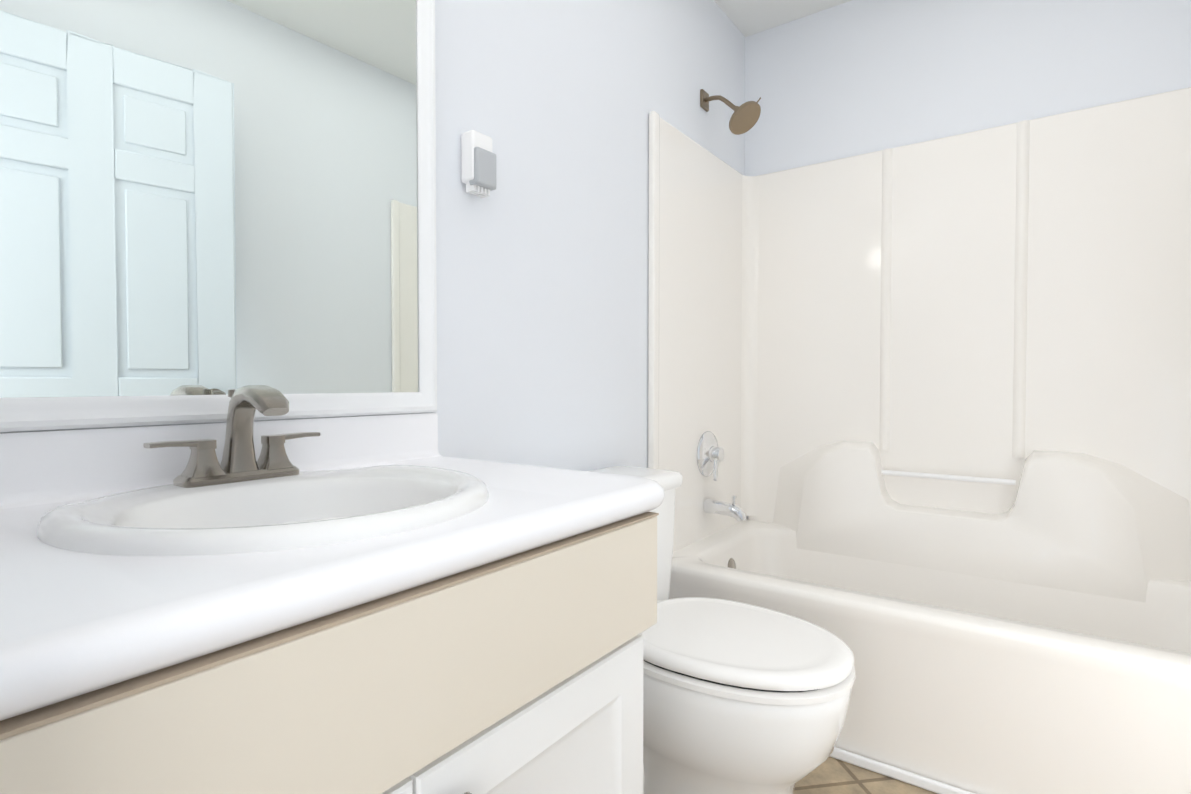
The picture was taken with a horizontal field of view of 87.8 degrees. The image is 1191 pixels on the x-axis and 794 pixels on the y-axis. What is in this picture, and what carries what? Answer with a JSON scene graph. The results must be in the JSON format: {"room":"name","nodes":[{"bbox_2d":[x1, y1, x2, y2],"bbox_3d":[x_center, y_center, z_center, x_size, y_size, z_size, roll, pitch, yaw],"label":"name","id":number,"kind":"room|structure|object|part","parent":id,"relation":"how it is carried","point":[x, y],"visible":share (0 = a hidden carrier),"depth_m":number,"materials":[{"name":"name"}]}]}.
{"room":"bathroom","nodes":[
{"label":"bathroom","id":0,"kind":"room"},
{"bbox_2d":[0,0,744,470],"bbox_3d":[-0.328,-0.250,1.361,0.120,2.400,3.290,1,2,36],"label":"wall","id":1,"kind":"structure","parent":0,"point":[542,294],"depth_m":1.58,"materials":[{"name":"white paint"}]},
{"bbox_2d":[0,0,436,431],"bbox_3d":[-0.559,-0.602,0.909,0.026,1.277,0.804,1,2,36],"label":"mirror","id":2,"kind":"object","parent":1,"relation":"attached to","point":[206,206],"visible":1,"depth_m":0.91,"materials":[{"name":"white mirror"}]},
{"bbox_2d":[461,130,495,197],"bbox_3d":[-0.249,-0.496,1.321,0.048,0.125,0.062,1,2,36],"label":"toothbrush holder","id":3,"kind":"object","parent":1,"relation":"attached to","point":[478,167],"visible":0.98,"depth_m":1.30,"materials":[{"name":"white plastic"}]},
{"bbox_2d":[469,147,495,190],"bbox_3d":[-0.239,-0.484,1.316,0.027,0.077,0.059,1,2,36],"label":"cup","id":4,"kind":"object","parent":3,"relation":"on","point":[482,162],"depth_m":1.30,"materials":[{"name":"grey plastic"}]},
{"bbox_2d":[714,0,850,36],"bbox_3d":[0.340,-1.479,0.851,1.770,0.080,3.290,1,2,36],"label":"ceiling","id":5,"kind":"structure","parent":0,"point":[748,17],"depth_m":2.35,"materials":[{"name":"white paint"}]},
{"bbox_2d":[793,757,936,793],"bbox_3d":[0.340,0.990,0.904,1.770,0.060,3.290,1,2,36],"label":"floor","id":6,"kind":"structure","parent":0,"point":[830,775],"depth_m":1.52,"materials":[{"name":"tile"}]},
{"bbox_2d":[0,385,664,793],"bbox_3d":[-0.339,0.474,0.771,0.570,0.978,0.810,1,2,36],"label":"bathroom vanity","id":7,"kind":"object","parent":6,"relation":"on","point":[240,601],"visible":1,"depth_m":0.58,"materials":[{"name":"white"}]},
{"bbox_2d":[143,385,319,487],"bbox_3d":[-0.474,0.052,0.858,0.136,0.137,0.228,1,2,36],"label":"faucet","id":8,"kind":"object","parent":7,"relation":"on","point":[238,467],"depth_m":0.86,"materials":[{"name":"silver metal"}]},
{"bbox_2d":[37,465,488,556],"bbox_3d":[-0.366,0.163,0.755,0.464,0.200,0.468,1,2,36],"label":"sink","id":9,"kind":"object","parent":7,"relation":"in","point":[207,510],"depth_m":0.73,"materials":[{"name":"white ceramic"}]},
{"bbox_3d":[-0.265,0.597,0.453,0.020,0.485,0.312,1,2,36],"label":"door","id":10,"kind":"part","parent":7,"relation":"part of","materials":[{"name":"white wood"}]},
{"bbox_3d":[-0.054,0.591,0.744,0.020,0.485,0.400,1,2,36],"label":"door","id":11,"kind":"part","parent":7,"relation":"part of","materials":[{"name":"white wood"}]},
{"bbox_2d":[590,466,854,793],"bbox_3d":[0.211,0.576,1.409,0.710,0.746,0.484,1,2,36],"label":"toilet","id":12,"kind":"object","parent":6,"relation":"on","point":[741,698],"visible":0.52,"depth_m":1.21,"materials":[{"name":"white ceramic"}]},
{"bbox_3d":[0.015,0.221,1.543,0.226,0.041,0.484,1,2,36],"label":"tank lid","id":13,"kind":"part","parent":12,"relation":"part of","materials":[{"name":"white ceramic"}]},
{"bbox_3d":[0.013,0.406,1.549,0.201,0.330,0.456,1,2,36],"label":"tank","id":14,"kind":"part","parent":12,"relation":"part of","materials":[{"name":"white ceramic"}]},
{"bbox_3d":[0.298,0.522,1.345,0.491,0.031,0.388,1,2,36],"label":"seat lid","id":15,"kind":"part","parent":12,"relation":"part of","materials":[{"name":"white plastic"}]},
{"bbox_3d":[0.298,0.552,1.345,0.495,0.019,0.392,1,2,36],"label":"seat","id":16,"kind":"part","parent":12,"relation":"part of","materials":[{"name":"white plastic"}]},
{"bbox_2d":[648,87,1190,793],"bbox_3d":[1.006,-0.074,1.803,1.528,2.030,0.772,1,2,36],"label":"tub","id":17,"kind":"object","parent":6,"relation":"on","point":[920,427],"visible":0.9,"depth_m":1.97,"materials":[{"name":"white plastic"}]},
{"bbox_3d":[0.466,0.392,2.208,0.150,0.090,0.054,1,2,36],"label":"spout","id":18,"kind":"part","parent":17,"relation":"part of","materials":[{"name":"silver metal"}]},
{"bbox_2d":[829,747,974,793],"bbox_3d":[0.779,0.933,1.509,1.504,0.028,0.014,1,2,36],"label":"baseboard","id":19,"kind":"structure","parent":17,"relation":"attached to","point":[920,781],"depth_m":1.53,"materials":[{"name":"white paint"}]}
]}

